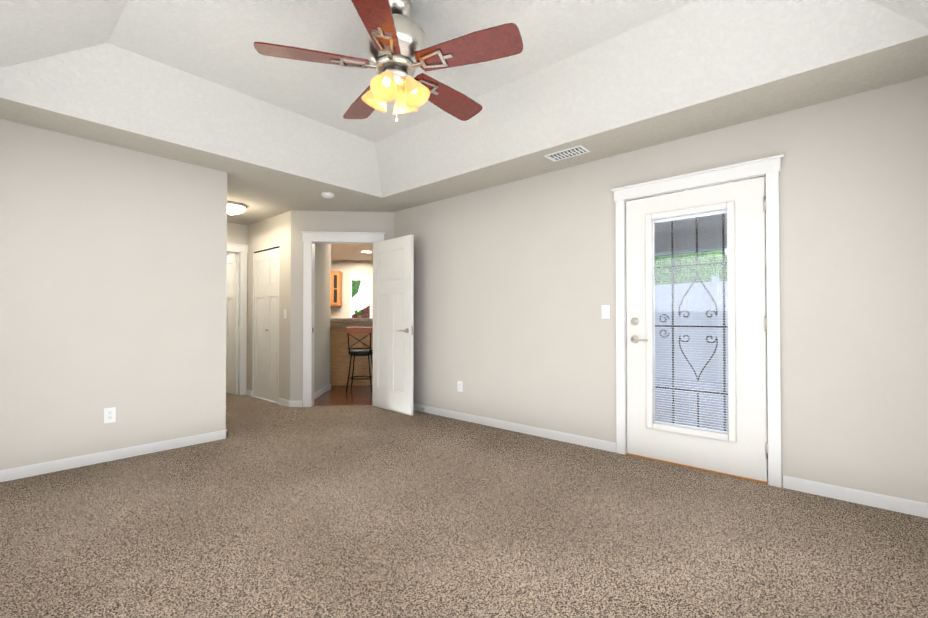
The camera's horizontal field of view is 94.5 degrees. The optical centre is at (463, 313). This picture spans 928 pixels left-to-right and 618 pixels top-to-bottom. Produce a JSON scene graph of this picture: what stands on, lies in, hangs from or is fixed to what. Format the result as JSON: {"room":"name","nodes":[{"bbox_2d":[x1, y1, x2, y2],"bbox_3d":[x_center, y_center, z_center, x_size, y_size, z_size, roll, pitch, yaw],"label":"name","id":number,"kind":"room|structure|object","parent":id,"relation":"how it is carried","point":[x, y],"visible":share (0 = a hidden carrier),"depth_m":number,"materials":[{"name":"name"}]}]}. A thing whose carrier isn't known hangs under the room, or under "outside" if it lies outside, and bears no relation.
{"room":"empty bedroom","nodes":[
{"label":"empty bedroom","id":0,"kind":"room"},
{"bbox_2d":[0,119,226,469],"bbox_3d":[-2.981,-0.390,3.131,0.120,3.050,2.280,-1,-1,41],"label":"wall","id":1,"kind":"structure","parent":0,"point":[113,276],"depth_m":3.29,"materials":[{"name":"paint"}]},
{"bbox_2d":[104,407,115,423],"bbox_3d":[-2.728,0.787,3.306,0.008,0.116,0.072,-1,-1,41],"label":"outlet","id":2,"kind":"object","parent":1,"relation":"attached to","point":[109,415],"visible":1,"depth_m":3.30,"materials":[{"name":"white plastic"}]},
{"bbox_2d":[0,430,223,481],"bbox_3d":[-2.892,1.096,3.113,0.013,0.078,2.100,-1,-1,41],"label":"baseboard","id":3,"kind":"structure","parent":1,"relation":"attached to","point":[84,460],"depth_m":3.27,"materials":[{"name":"white wood"}]},
{"bbox_2d":[224,429,227,438],"bbox_3d":[-2.992,1.115,4.662,2.213,0.078,0.030,-1,-1,41],"label":"baseboard","id":4,"kind":"structure","parent":1,"relation":"attached to","point":[225,431],"depth_m":3.92,"materials":[{"name":"white wood"}]},
{"bbox_2d":[227,222,247,388],"bbox_3d":[-3.526,-0.356,5.839,0.120,3.050,1.060,-1,-1,41],"label":"wall","id":5,"kind":"structure","parent":0,"point":[237,233],"depth_m":6.10,"materials":[{"name":"paint"}]},
{"bbox_2d":[226,253,238,394],"bbox_3d":[-3.508,0.157,6.373,0.768,2.020,0.046,-1,-1,41],"label":"door","id":6,"kind":"structure","parent":5,"relation":"in","point":[232,327],"depth_m":6.21,"materials":[{"name":"white wood"}]},
{"bbox_2d":[227,243,248,395],"bbox_3d":[-3.478,0.093,5.858,0.158,2.151,1.000,-1,-1,41],"label":"door frame","id":7,"kind":"structure","parent":5,"relation":"attached to","point":[240,249],"depth_m":6.13,"materials":[{"name":"white wood"}]},
{"bbox_2d":[247,211,290,399],"bbox_3d":[-2.648,-0.356,5.851,1.420,3.050,0.120,-1,-1,41],"label":"wall","id":8,"kind":"structure","parent":0,"point":[270,232],"depth_m":5.51,"materials":[{"name":"paint"}]},
{"bbox_2d":[252,245,279,395],"bbox_3d":[-2.640,0.144,5.838,0.800,2.050,0.118,-1,-1,41],"label":"door frame","id":9,"kind":"structure","parent":8,"relation":"attached to","point":[265,249],"depth_m":6.05,"materials":[{"name":"white wood"}]},
{"bbox_2d":[254,247,279,401],"bbox_3d":[-2.676,0.156,5.798,0.786,2.012,0.075,-1,-1,41],"label":"bifold closet door","id":10,"kind":"structure","parent":8,"relation":"in","point":[266,324],"depth_m":5.80,"materials":[{"name":"white wood"}]},
{"bbox_2d":[314,244,330,392],"bbox_3d":[-2.112,-0.353,6.091,0.120,3.050,1.259,0,-1,-4],"label":"wall","id":11,"kind":"structure","parent":0,"point":[322,317],"depth_m":6.25,"materials":[{"name":"paint"}]},
{"bbox_2d":[278,384,330,406],"bbox_3d":[-2.046,1.133,6.076,0.900,0.078,0.900,-1,-1,41],"label":"baseboard","id":12,"kind":"structure","parent":11,"relation":"attached to","point":[328,387],"depth_m":5.90,"materials":[{"name":"white wood"}]},
{"bbox_2d":[290,211,393,406],"bbox_3d":[-1.524,-0.361,5.436,1.273,3.050,0.120,0,-1,-4],"label":"wall","id":13,"kind":"structure","parent":0,"point":[339,221],"depth_m":5.35,"materials":[{"name":"paint"}]},
{"bbox_2d":[301,231,385,406],"bbox_3d":[-1.510,0.075,5.431,1.040,2.176,0.196,0,-1,-4],"label":"door frame","id":14,"kind":"structure","parent":13,"relation":"attached to","point":[310,239],"depth_m":5.34,"materials":[{"name":"white wood"}]},
{"bbox_2d":[372,235,413,415],"bbox_3d":[-0.871,0.136,5.088,0.789,2.030,0.158,-1,-1,41],"label":"door","id":15,"kind":"structure","parent":13,"relation":"in","point":[393,282],"depth_m":5.05,"materials":[{"name":"white wood"}]},
{"bbox_2d":[313,385,372,405],"bbox_3d":[-1.655,1.220,7.742,6.000,0.046,4.660,0,-1,-4],"label":"floor","id":16,"kind":"structure","parent":0,"point":[355,395],"depth_m":6.05,"materials":[{"name":"brown wood"}]},
{"bbox_2d":[330,322,372,385],"bbox_3d":[-1.877,0.669,7.298,2.691,1.035,2.691,-1,-1,41],"label":"kitchen island","id":17,"kind":"object","parent":16,"relation":"on","point":[339,361],"depth_m":6.97,"materials":[{"name":"wood"}]},
{"bbox_2d":[330,318,372,321],"bbox_3d":[-1.864,0.117,7.087,2.560,0.065,2.560,-1,-1,41],"label":"island countertop","id":18,"kind":"structure","parent":17,"relation":"on","point":[331,319],"depth_m":6.78,"materials":[{"name":"beige stone"}]},
{"bbox_2d":[330,326,372,329],"bbox_3d":[-1.852,0.215,6.906,2.223,0.045,2.222,-1,-1,41],"label":"island countertop","id":19,"kind":"structure","parent":17,"relation":"on","point":[331,327],"depth_m":6.83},
{"bbox_2d":[346,327,372,393],"bbox_3d":[-1.545,0.695,6.463,0.389,0.967,0.389,0,-1,-4],"label":"bar stool","id":20,"kind":"object","parent":16,"relation":"on","point":[354,352],"visible":0.98,"depth_m":6.30,"materials":[{"name":"black metal"}]},
{"bbox_2d":[330,260,355,317],"bbox_3d":[-3.614,-0.306,9.826,1.867,3.050,1.620,-1,-1,41],"label":"wall","id":21,"kind":"structure","parent":0,"point":[347,268],"depth_m":9.91,"materials":[{"name":"paint"}]},
{"bbox_2d":[330,271,342,305],"bbox_3d":[-3.064,-0.553,9.710,0.550,0.780,0.358,0,-1,-4],"label":"upper cabinet","id":22,"kind":"object","parent":21,"relation":"attached to","point":[336,290],"visible":0.44,"depth_m":9.56,"materials":[{"name":"brown wood"}]},
{"bbox_2d":[356,260,372,317],"bbox_3d":[-0.724,-0.303,10.094,2.807,3.050,2.807,-1,-1,41],"label":"wall","id":23,"kind":"structure","parent":0,"point":[363,267],"depth_m":9.95,"materials":[{"name":"paint"}]},
{"bbox_2d":[349,275,371,317],"bbox_3d":[-2.393,-0.371,9.952,0.540,1.018,0.072,0,-1,-4],"label":"kitchen window","id":24,"kind":"structure","parent":23,"relation":"in","point":[360,277],"depth_m":9.93,"materials":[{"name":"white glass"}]},
{"bbox_2d":[0,395,927,617],"bbox_3d":[-1.202,1.157,2.876,7.500,0.050,4.282,-1,-1,41],"label":"floor carpet","id":25,"kind":"object","parent":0,"point":[267,509],"visible":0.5,"depth_m":2.18,"materials":[{"name":"brown carpet"}]},
{"bbox_2d":[0,0,927,259],"bbox_3d":[-0.900,-1.454,6.008,11.009,0.370,9.189,-1,-1,41],"label":"ceiling","id":26,"kind":"structure","parent":0,"point":[204,83],"depth_m":2.81,"materials":[{"name":"white paint"}]},
{"bbox_2d":[227,201,246,215],"bbox_3d":[-2.747,-1.215,5.069,0.336,0.130,0.336,-1,-1,41],"label":"light","id":27,"kind":"object","parent":26,"relation":"attached to","point":[234,208],"visible":0.6,"depth_m":5.00,"materials":[{"name":"white glass"}]},
{"bbox_2d":[321,192,333,197],"bbox_3d":[-1.465,-1.266,4.618,0.136,0.040,0.136,-1,-1,41],"label":"smoke detector","id":28,"kind":"object","parent":26,"relation":"attached to","point":[327,194],"visible":1,"depth_m":4.58,"materials":[{"name":"white plastic"}]},
{"bbox_2d":[254,0,522,122],"bbox_3d":[-0.348,-1.363,2.372,1.358,0.642,1.310,-1,-1,41],"label":"ceiling fan","id":29,"kind":"object","parent":26,"relation":"hanging from","point":[398,52],"visible":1,"depth_m":2.24,"materials":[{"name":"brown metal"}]},
{"bbox_2d":[544,145,589,161],"bbox_3d":[0.837,-1.294,3.494,0.330,0.012,0.170,-1,-1,41],"label":"ceiling vent","id":30,"kind":"object","parent":26,"relation":"in","point":[568,153],"visible":1,"depth_m":3.48,"materials":[{"name":"white plastic"}]},
{"bbox_2d":[394,76,927,502],"bbox_3d":[1.110,-0.383,3.754,5.230,3.050,0.150,-1,-1,41],"label":"wall","id":31,"kind":"structure","parent":0,"point":[514,286],"depth_m":2.79,"materials":[{"name":"paint"}]},
{"bbox_2d":[457,381,462,391],"bbox_3d":[-0.044,0.794,4.653,0.072,0.116,0.008,-1,-1,41],"label":"outlet","id":32,"kind":"object","parent":31,"relation":"attached to","point":[459,386],"visible":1,"depth_m":4.65,"materials":[{"name":"white plastic"}]},
{"bbox_2d":[413,403,615,452],"bbox_3d":[0.137,1.113,4.467,2.928,0.078,0.040,-1,-1,41],"label":"baseboard","id":33,"kind":"structure","parent":31,"relation":"attached to","point":[546,433],"depth_m":4.09,"materials":[{"name":"white wood"}]},
{"bbox_2d":[601,305,609,318],"bbox_3d":[1.180,-0.010,3.579,0.072,0.116,0.013,-1,-1,41],"label":"light switch","id":34,"kind":"object","parent":31,"relation":"attached to","point":[605,310],"visible":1,"depth_m":3.58,"materials":[{"name":"white plastic"}]},
{"bbox_2d":[626,177,767,481],"bbox_3d":[1.668,0.107,3.162,0.940,2.033,0.121,-1,-1,41],"label":"exterior door","id":35,"kind":"structure","parent":31,"relation":"in","point":[739,447],"depth_m":3.08,"materials":[{"name":"white"}]},
{"bbox_2d":[654,214,727,430],"bbox_3d":[1.778,0.097,3.295,1.010,2.080,0.030,-1,-1,41],"label":"grille","id":36,"kind":"object","parent":35,"relation":"attached to","point":[672,266],"depth_m":3.29,"materials":[{"name":"black metal"}]},
{"bbox_2d":[626,453,767,483],"bbox_3d":[1.706,1.130,3.202,0.939,0.012,0.162,-1,-1,41],"label":"exterior door threshold sill","id":37,"kind":"structure","parent":31,"relation":"attached to","point":[721,473],"depth_m":3.10,"materials":[{"name":"brown wood"}]},
{"bbox_2d":[611,154,783,487],"bbox_3d":[1.697,0.057,3.205,1.143,2.158,0.188,-1,-1,41],"label":"door frame","id":38,"kind":"structure","parent":31,"relation":"attached to","point":[768,169],"depth_m":2.92,"materials":[{"name":"white wood"}]},
{"bbox_2d":[783,475,927,517],"bbox_3d":[2.475,1.087,2.423,1.085,0.078,0.013,-1,-1,41],"label":"baseboard","id":39,"kind":"structure","parent":31,"relation":"attached to","point":[902,505],"depth_m":2.54,"materials":[{"name":"white wood"}]},
{"bbox_3d":[-2.388,0.155,9.864,0.505,0.028,0.505,-1,-1,41],"label":"window sill","id":40,"kind":"structure","parent":0,"visible":0},
{"bbox_2d":[354,310,365,317],"bbox_3d":[-2.411,0.033,9.883,0.251,0.215,0.259,-1,-1,41],"label":"potted plant","id":41,"kind":"object","parent":40,"relation":"on","point":[359,313],"visible":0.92,"depth_m":9.84,"materials":[{"name":"green plant"}]},
{"label":"outside","id":42,"kind":"structure","parent":0,"visible":0},
{"bbox_2d":[655,376,767,430],"bbox_3d":[3.810,1.219,7.087,12.000,0.050,8.450,-1,-1,41],"label":"patio","id":43,"kind":"structure","parent":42,"point":[683,396],"depth_m":5.58,"materials":[{"name":"concrete"}]},
{"bbox_2d":[654,213,726,255],"bbox_3d":[3.550,-0.080,5.525,6.300,2.510,0.240,-1,-1,41],"label":"roof","id":44,"kind":"object","parent":43,"relation":"on","point":[678,242],"depth_m":5.82,"materials":[{"name":"white"}]},
{"bbox_2d":[654,250,726,284],"bbox_3d":[6.247,-0.202,7.939,7.815,2.814,1.877,-1,-1,41],"label":"hedge","id":45,"kind":"object","parent":43,"relation":"on","point":[712,269],"depth_m":8.69,"materials":[{"name":"green plant"}]},
{"bbox_2d":[654,276,766,381],"bbox_3d":[4.366,0.272,7.729,12.000,1.860,0.130,-1,-1,41],"label":"fence","id":46,"kind":"object","parent":43,"relation":"on","point":[707,297],"depth_m":7.87,"materials":[{"name":"white"}]},
{"bbox_3d":[-3.710,1.339,16.606,19.990,0.050,19.990,-1,-1,41],"label":"yard","id":47,"kind":"structure","parent":42,"visible":0},
{"bbox_2d":[352,280,360,297],"bbox_3d":[-5.445,-0.489,15.371,2.500,3.574,3.198,-1,-1,41],"label":"trees","id":48,"kind":"object","parent":47,"relation":"on","point":[356,287],"depth_m":15.49,"materials":[{"name":"green plant"}]},
{"bbox_2d":[352,305,369,317],"bbox_3d":[-3.974,0.491,19.240,2.400,1.710,2.400,0,-1,-4],"label":"shed","id":49,"kind":"object","parent":47,"relation":"on","point":[366,310],"depth_m":18.03,"materials":[{"name":"red brick"}]}
]}

